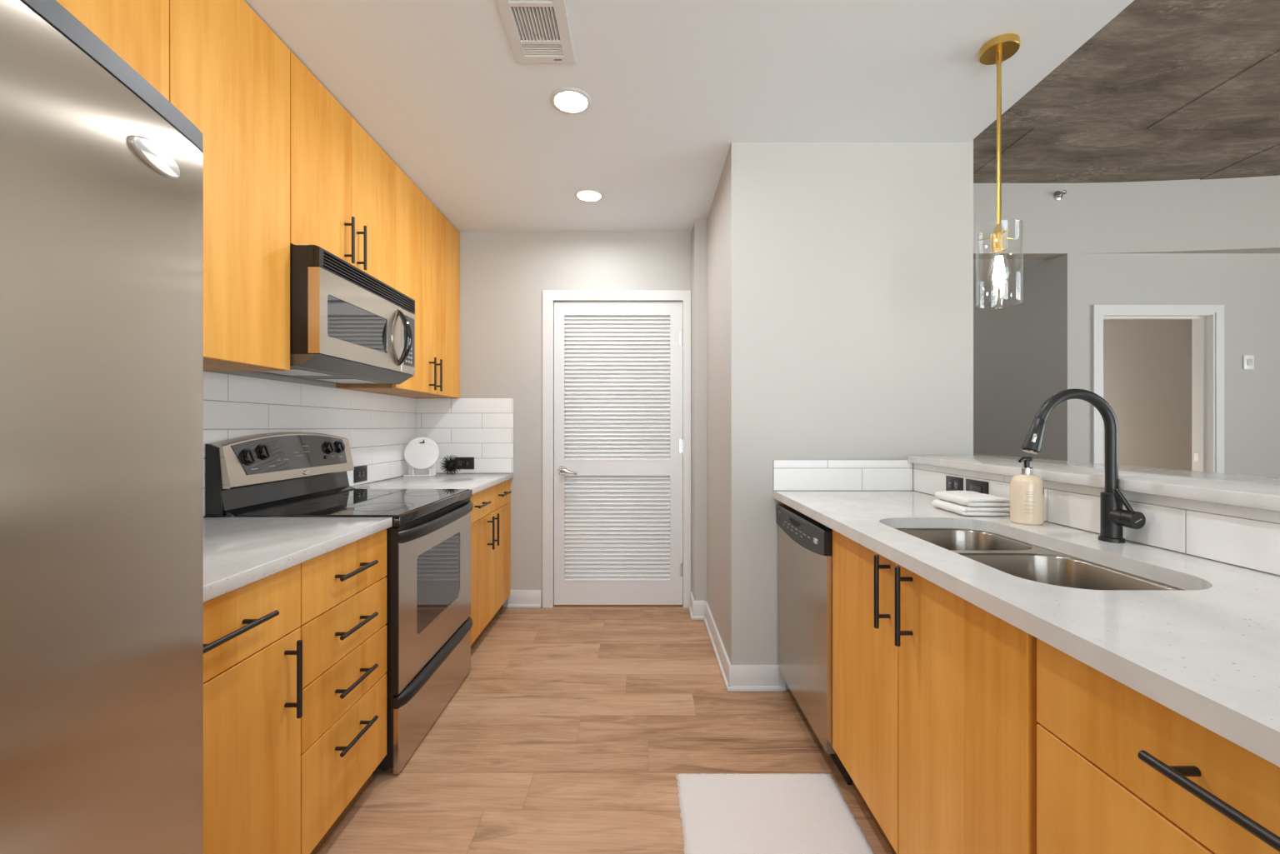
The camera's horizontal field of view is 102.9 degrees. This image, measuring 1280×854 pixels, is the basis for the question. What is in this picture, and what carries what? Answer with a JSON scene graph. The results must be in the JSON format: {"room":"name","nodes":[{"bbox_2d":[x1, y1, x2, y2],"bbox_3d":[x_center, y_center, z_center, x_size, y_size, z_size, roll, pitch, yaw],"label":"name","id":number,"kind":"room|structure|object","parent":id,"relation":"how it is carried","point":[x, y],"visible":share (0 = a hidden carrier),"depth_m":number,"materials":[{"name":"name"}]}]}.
{"room":"kitchen","nodes":[
{"label":"kitchen","id":0,"kind":"room"},
{"bbox_2d":[203,370,401,517],"bbox_3d":[-1.563,-0.308,-0.120,0.120,3.030,7.360,0,0,0],"label":"wall","id":1,"kind":"structure","parent":0,"point":[247,373],"depth_m":2.12,"materials":[{"name":"white ceramic tile"},{"name":"grout"}]},
{"bbox_2d":[55,0,289,370],"bbox_3d":[-1.334,-0.750,1.310,0.335,1.113,0.903,0,0,0],"label":"upper cabinet","id":2,"kind":"object","parent":1,"relation":"attached to","point":[217,62],"visible":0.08,"depth_m":1.51,"materials":[{"name":"brown wood"}]},
{"bbox_2d":[203,370,416,516],"bbox_3d":[-1.498,0.058,2.140,0.008,0.501,2.540,0,0,0],"label":"tile backsplash","id":3,"kind":"structure","parent":1,"relation":"attached to","point":[378,427],"depth_m":2.35,"materials":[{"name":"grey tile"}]},
{"bbox_2d":[353,465,367,483],"bbox_3d":[-1.490,0.250,2.722,0.008,0.084,0.125,0,0,0],"label":"wall outlet","id":4,"kind":"object","parent":3,"relation":"attached to","point":[360,473],"visible":0.98,"depth_m":2.72,"materials":[{"name":"black plastic"}]},
{"bbox_2d":[357,470,360,477],"bbox_3d":[-1.488,0.250,2.702,0.004,0.034,0.029,0,0,0],"label":"socket","id":5,"kind":"object","parent":4,"relation":"attached to","point":[358,472],"depth_m":2.70,"materials":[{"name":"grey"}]},
{"bbox_2d":[361,470,364,476],"bbox_3d":[-1.488,0.250,2.742,0.004,0.034,0.029,0,0,0],"label":"socket","id":6,"kind":"object","parent":4,"relation":"attached to","point":[362,471],"depth_m":2.74,"materials":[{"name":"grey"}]},
{"bbox_2d":[290,50,395,289],"bbox_3d":[-1.334,-0.971,2.142,0.335,0.671,0.756,0,0,0],"label":"upper cabinet","id":7,"kind":"object","parent":1,"relation":"attached to","point":[342,183],"visible":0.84,"depth_m":2.04,"materials":[{"name":"brown wood"}]},
{"bbox_2d":[253,245,414,384],"bbox_3d":[-1.268,-0.420,2.142,0.447,0.422,0.752,0,0,0],"label":"microwave","id":8,"kind":"object","parent":7,"relation":"attached to","point":[347,326],"visible":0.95,"depth_m":1.96,"materials":[{"name":"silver metal"}]},
{"bbox_2d":[336,164,459,398],"bbox_3d":[-1.334,-0.750,2.970,0.335,1.113,0.896,0,0,0],"label":"upper cabinet","id":9,"kind":"object","parent":1,"relation":"attached to","point":[427,244],"visible":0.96,"depth_m":2.92,"materials":[{"name":"brown wood"}]},
{"bbox_2d":[459,231,691,606],"bbox_3d":[-0.531,-0.051,3.480,1.943,2.515,0.120,0,0,0],"label":"wall","id":10,"kind":"structure","parent":0,"point":[504,276],"depth_m":3.42,"materials":[{"name":"grey paint"}]},
{"bbox_2d":[416,398,514,473],"bbox_3d":[-1.174,0.058,3.415,0.656,0.501,0.008,0,0,0],"label":"tile backsplash","id":11,"kind":"structure","parent":10,"relation":"attached to","point":[482,429],"depth_m":3.41,"materials":[{"name":"grey tile"}]},
{"bbox_2d":[455,457,474,469],"bbox_3d":[-1.172,0.242,3.407,0.128,0.080,0.008,0,0,0],"label":"wall outlet","id":12,"kind":"object","parent":11,"relation":"attached to","point":[467,462],"visible":0.71,"depth_m":3.40,"materials":[{"name":"black plastic"}]},
{"bbox_2d":[465,460,469,465],"bbox_3d":[-1.152,0.242,3.405,0.029,0.034,0.004,0,0,0],"label":"socket","id":13,"kind":"object","parent":12,"relation":"attached to","point":[467,462],"depth_m":3.40,"materials":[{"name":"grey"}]},
{"bbox_2d":[507,590,541,608],"bbox_3d":[-0.772,1.149,3.408,0.225,0.115,0.024,0,0,0],"label":"baseboard","id":14,"kind":"structure","parent":10,"relation":"attached to","point":[517,598],"depth_m":3.41,"materials":[{"name":"white"}]},
{"bbox_2d":[542,290,690,607],"bbox_3d":[-0.154,0.147,3.470,0.993,2.120,0.131,0,0,0],"label":"door frame","id":15,"kind":"structure","parent":10,"relation":"attached to","point":[549,297],"depth_m":3.40,"materials":[{"name":"white"}]},
{"bbox_2d":[553,302,683,604],"bbox_3d":[-0.145,0.178,3.409,0.876,2.034,0.100,0,0,0],"label":"door","id":16,"kind":"structure","parent":10,"relation":"in","point":[617,468],"depth_m":3.43,"materials":[{"name":"white wood"}]},
{"bbox_2d":[316,606,892,853],"bbox_3d":[2.690,1.247,1.427,8.620,0.080,10.589,0,0,0],"label":"floor","id":17,"kind":"structure","parent":0,"point":[568,730],"depth_m":1.92,"materials":[{"name":"brown wood"}]},
{"bbox_2d":[0,0,203,853],"bbox_3d":[-1.027,0.347,0.412,0.892,1.680,0.885,0,0,0],"label":"refrigerator","id":18,"kind":"object","parent":17,"relation":"on","point":[102,175],"visible":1,"depth_m":0.64,"materials":[{"name":"grey metal"}]},
{"bbox_2d":[203,564,302,853],"bbox_3d":[-1.163,0.775,1.083,0.677,0.864,0.441,0,0,0],"label":"base cabinet","id":19,"kind":"object","parent":17,"relation":"on","point":[252,643],"visible":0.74,"depth_m":1.14,"materials":[{"name":"brown wood"}]},
{"bbox_2d":[203,517,392,602],"bbox_3d":[-1.175,0.326,1.305,0.654,0.033,0.886,0,0,0],"label":"countertop","id":20,"kind":"structure","parent":19,"relation":"on","point":[238,552],"depth_m":1.38,"materials":[{"name":"white stone"}]},
{"bbox_2d":[205,431,473,774],"bbox_3d":[-1.139,0.614,2.132,0.705,1.186,0.766,0,0,0],"label":"range","id":21,"kind":"object","parent":17,"relation":"on","point":[287,474],"visible":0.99,"depth_m":1.98,"materials":[{"name":"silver metal"}]},
{"bbox_2d":[230,489,472,526],"bbox_3d":[-1.122,0.325,2.135,0.592,0.041,0.758,0,0,0],"label":"cooktop","id":22,"kind":"object","parent":21,"relation":"in","point":[407,507],"depth_m":2.00,"materials":[{"name":"black glass"}]},
{"bbox_2d":[299,529,386,853],"bbox_3d":[-1.163,0.775,1.526,0.677,0.864,0.441,0,0,0],"label":"base cabinet","id":23,"kind":"object","parent":17,"relation":"on","point":[343,627],"visible":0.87,"depth_m":1.47,"materials":[{"name":"brown wood"}]},
{"bbox_2d":[469,479,511,649],"bbox_3d":[-1.163,0.775,2.969,0.677,0.864,0.890,0,0,0],"label":"base cabinet","id":24,"kind":"object","parent":17,"relation":"on","point":[491,512],"visible":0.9,"depth_m":2.90,"materials":[{"name":"brown wood"}]},
{"bbox_2d":[352,473,513,494],"bbox_3d":[-1.175,0.326,2.971,0.654,0.033,0.896,0,0,0],"label":"countertop","id":25,"kind":"structure","parent":24,"relation":"on","point":[477,482],"depth_m":2.87,"materials":[{"name":"white stone"}]},
{"bbox_2d":[403,437,439,476],"bbox_3d":[-1.379,0.186,3.227,0.207,0.246,0.075,0,0,-12],"label":"round plaque","id":26,"kind":"object","parent":25,"relation":"on","point":[422,454],"visible":1,"depth_m":3.21,"materials":[{"name":"white ceramic"}]},
{"bbox_2d":[440,454,461,474],"bbox_3d":[-1.204,0.241,3.250,0.138,0.134,0.139,0,0,0],"label":"ornament","id":27,"kind":"object","parent":25,"relation":"on","point":[451,465],"visible":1,"depth_m":3.23,"materials":[{"name":"black metal"}]},
{"bbox_2d":[553,605,683,606],"bbox_3d":[-0.146,1.203,3.475,0.877,0.008,0.110,0,0,0],"label":"threshold","id":28,"kind":"object","parent":17,"relation":"on","point":[553,605],"visible":0.36,"depth_m":3.42,"materials":[{"name":"brown"}]},
{"bbox_2d":[675,773,874,853],"bbox_3d":[0.394,1.199,1.335,0.541,0.014,0.875,0,0,0],"label":"rug","id":29,"kind":"object","parent":17,"relation":"on","point":[807,813],"visible":1,"depth_m":1.56,"materials":[{"name":"white fabric"}]},
{"bbox_2d":[776,504,852,784],"bbox_3d":[0.918,0.776,2.018,0.604,0.862,0.603,0,0,0],"label":"dishwasher","id":30,"kind":"object","parent":17,"relation":"on","point":[805,544],"visible":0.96,"depth_m":1.89,"materials":[{"name":"silver metal"}]},
{"bbox_2d":[785,504,832,529],"bbox_3d":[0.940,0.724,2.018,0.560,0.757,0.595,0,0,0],"label":"control panel","id":31,"kind":"object","parent":30,"relation":"in","point":[787,507],"depth_m":1.97,"materials":[{"name":"black plastic"}]},
{"bbox_2d":[832,530,1039,853],"bbox_3d":[0.932,0.767,1.274,0.655,0.880,0.880,0,0,0],"label":"base cabinet","id":32,"kind":"object","parent":17,"relation":"on","point":[934,693],"visible":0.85,"depth_m":1.14,"materials":[{"name":"brown wood"}]},
{"bbox_2d":[773,490,1279,767],"bbox_3d":[0.937,0.310,1.032,0.646,0.034,2.624,0,0,0],"label":"countertop","id":33,"kind":"structure","parent":32,"relation":"on","point":[1207,651],"depth_m":0.85,"materials":[{"name":"white stone"}]},
{"bbox_2d":[930,490,1009,515],"bbox_3d":[1.142,0.261,1.759,0.177,0.062,0.202,0,0,4],"label":"towel","id":34,"kind":"object","parent":33,"relation":"on","point":[962,502],"visible":0.98,"depth_m":1.67,"materials":[{"name":"white fabric"}]},
{"bbox_2d":[1010,456,1044,525],"bbox_3d":[1.180,0.192,1.556,0.083,0.202,0.083,0,0,0],"label":"soap bottle","id":35,"kind":"object","parent":33,"relation":"on","point":[1027,489],"visible":1,"depth_m":1.53,"materials":[{"name":"beige plastic"}]},
{"bbox_2d":[895,528,1183,589],"bbox_3d":[0.913,0.432,1.282,0.397,0.210,0.773,0,0,0],"label":"sink","id":36,"kind":"object","parent":33,"relation":"in","point":[1012,557],"visible":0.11,"depth_m":1.32,"materials":[{"name":"silver metal"}]},
{"bbox_2d":[1020,389,1145,543],"bbox_3d":[1.113,0.097,1.292,0.257,0.392,0.092,0,0,0],"label":"faucet","id":37,"kind":"object","parent":33,"relation":"on","point":[1113,517],"visible":1,"depth_m":1.30,"materials":[{"name":"black metal"}]},
{"bbox_2d":[1036,638,1279,853],"bbox_3d":[0.932,0.767,0.527,0.655,0.880,0.610,0,0,0],"label":"base cabinet","id":38,"kind":"object","parent":17,"relation":"on","point":[1119,771],"visible":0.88,"depth_m":0.67,"materials":[{"name":"brown wood"}]},
{"bbox_2d":[244,0,1134,231],"bbox_3d":[-0.044,-1.565,1.330,3.118,0.515,4.460,0,0,0],"label":"ceiling","id":39,"kind":"structure","parent":0,"point":[440,87],"depth_m":1.93,"materials":[{"name":"white paint"}]},
{"bbox_2d":[495,0,574,62],"bbox_3d":[-0.336,-1.340,1.649,0.208,0.077,0.347,0,0,0],"label":"ceiling vent","id":40,"kind":"object","parent":39,"relation":"in","point":[522,19],"visible":1,"depth_m":1.68,"materials":[{"name":"white metal"}]},
{"bbox_2d":[550,87,591,114],"bbox_3d":[-0.277,-1.341,2.045,0.166,0.078,0.166,0,0,0],"label":"recessed light","id":41,"kind":"object","parent":39,"relation":"in","point":[566,100],"visible":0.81,"depth_m":2.09,"materials":[{"name":"white plastic"}]},
{"bbox_2d":[574,188,604,201],"bbox_3d":[-0.286,-1.341,2.874,0.166,0.078,0.166,0,0,0],"label":"recessed light","id":42,"kind":"object","parent":39,"relation":"in","point":[584,194],"visible":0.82,"depth_m":2.92,"materials":[{"name":"white plastic"}]},
{"bbox_2d":[975,33,1023,307],"bbox_3d":[1.232,-0.865,1.750,0.133,0.887,0.133,0,0,0],"label":"pendant light","id":43,"kind":"object","parent":39,"relation":"hanging from","point":[1000,48],"visible":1,"depth_m":1.74,"materials":[{"name":"gold metal"}]},
{"bbox_2d":[976,228,1012,252],"bbox_3d":[1.237,-0.634,1.739,0.114,0.056,0.108,0,0,0],"label":"socket","id":44,"kind":"object","parent":43,"relation":"attached to","point":[998,237],"depth_m":1.74,"materials":[{"name":"gold metal"}]},
{"bbox_2d":[691,140,973,689],"bbox_3d":[0.939,-0.308,2.953,1.188,3.030,1.215,0,0,0],"label":"wall","id":45,"kind":"structure","parent":0,"point":[832,282],"depth_m":2.35,"materials":[{"name":"grey paint"}]},
{"bbox_2d":[688,590,786,691],"bbox_3d":[0.390,1.149,2.830,0.266,0.115,1.130,0,0,-16],"label":"baseboard","id":46,"kind":"structure","parent":45,"relation":"attached to","point":[736,677],"depth_m":2.33,"materials":[{"name":"white"}]},
{"bbox_2d":[773,460,912,490],"bbox_3d":[0.931,0.222,2.340,0.638,0.141,0.008,0,0,0],"label":"tile backsplash","id":47,"kind":"structure","parent":45,"relation":"attached to","point":[788,475],"depth_m":2.34,"materials":[{"name":"grey tile"}]},
{"bbox_2d":[973,259,1046,289],"bbox_3d":[4.216,-1.353,5.265,5.567,0.080,2.670,0,0,0],"label":"ceiling","id":48,"kind":"structure","parent":0,"point":[981,267],"depth_m":4.21,"materials":[{"name":"white paint"}]},
{"bbox_2d":[973,259,1053,459],"bbox_3d":[2.361,-0.053,5.080,1.857,2.520,3.040,0,0,0],"label":"wall","id":49,"kind":"structure","parent":0,"point":[1013,337],"depth_m":4.38,"materials":[{"name":"grey paint"}]},
{"bbox_2d":[973,0,1279,183],"bbox_3d":[2.675,-1.887,1.425,8.650,0.152,10.550,0,0,0],"label":"ceiling","id":50,"kind":"structure","parent":0,"point":[1166,90],"depth_m":2.89,"materials":[{"name":"concrete"}]},
{"bbox_2d":[973,175,1279,259],"bbox_3d":[4.266,-1.558,3.554,5.467,0.530,0.751,0,0,0],"label":"wall","id":51,"kind":"structure","parent":0,"point":[1239,215],"depth_m":3.78,"materials":[{"name":"grey paint"}]},
{"bbox_2d":[1053,190,1066,200],"bbox_3d":[3.112,-1.723,3.768,0.072,0.072,0.063,0,0,0],"label":"sprinkler","id":52,"kind":"object","parent":51,"relation":"attached to","point":[1057,195],"visible":1,"depth_m":3.79,"materials":[{"name":"grey metal"}]},
{"bbox_2d":[1103,319,1191,470],"bbox_3d":[5.145,-0.053,4.790,3.710,2.520,1.720,0,0,0],"label":"wall","id":53,"kind":"structure","parent":0,"point":[1147,362],"depth_m":5.55,"materials":[{"name":"grey paint"}]},
{"bbox_2d":[1053,253,1279,477],"bbox_3d":[5.093,-0.053,3.865,3.815,2.520,0.130,0,0,0],"label":"wall","id":54,"kind":"structure","parent":0,"point":[1247,285],"depth_m":3.80,"materials":[{"name":"grey paint"}]},
{"bbox_2d":[1091,305,1224,473],"bbox_3d":[3.851,0.149,3.858,0.968,2.115,0.153,0,0,0],"label":"door frame","id":55,"kind":"structure","parent":54,"relation":"attached to","point":[1207,321],"depth_m":3.79,"materials":[{"name":"white"}]},
{"bbox_2d":[1242,355,1254,369],"bbox_3d":[4.527,-0.482,3.792,0.074,0.106,0.015,0,0,0],"label":"wall control","id":56,"kind":"object","parent":54,"relation":"attached to","point":[1247,360],"visible":1,"depth_m":3.79,"materials":[{"name":"white plastic"}]},
{"bbox_3d":[1.331,0.685,1.023,0.138,1.044,2.645,0,0,0],"label":"wall","id":57,"kind":"structure","parent":0,"visible":0},
{"bbox_2d":[906,453,1279,511],"bbox_3d":[1.448,0.147,1.140,0.444,0.030,2.960,0,0,0],"label":"bar","id":58,"kind":"object","parent":57,"relation":"on","point":[1247,491],"visible":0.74,"depth_m":1.35,"materials":[{"name":"white stone"}]},
{"bbox_2d":[912,463,1279,575],"bbox_3d":[1.257,0.228,1.032,0.008,0.128,2.624,0,0,0],"label":"tile backsplash","id":59,"kind":"structure","parent":57,"relation":"attached to","point":[1247,537],"depth_m":1.20,"materials":[{"name":"grey tile"}]},
{"bbox_2d":[945,475,963,490],"bbox_3d":[1.249,0.231,2.028,0.008,0.066,0.105,0,0,0],"label":"wall outlet","id":60,"kind":"object","parent":59,"relation":"attached to","point":[952,483],"visible":0.9,"depth_m":2.03,"materials":[{"name":"black plastic"}]},
{"bbox_2d":[948,480,952,489],"bbox_3d":[1.247,0.231,2.048,0.004,0.034,0.029,0,0,0],"label":"socket","id":61,"kind":"object","parent":60,"relation":"attached to","point":[950,482],"depth_m":2.05,"materials":[{"name":"grey plastic"}]},
{"bbox_2d":[954,480,959,490],"bbox_3d":[1.247,0.231,2.008,0.004,0.034,0.029,0,0,0],"label":"socket","id":62,"kind":"object","parent":60,"relation":"attached to","point":[956,482],"depth_m":2.01,"materials":[{"name":"grey plastic"}]},
{"bbox_2d":[965,479,988,494],"bbox_3d":[1.249,0.231,1.893,0.008,0.066,0.122,0,0,0],"label":"light switch","id":63,"kind":"object","parent":59,"relation":"attached to","point":[980,487],"visible":0.54,"depth_m":1.88,"materials":[{"name":"black plastic"}]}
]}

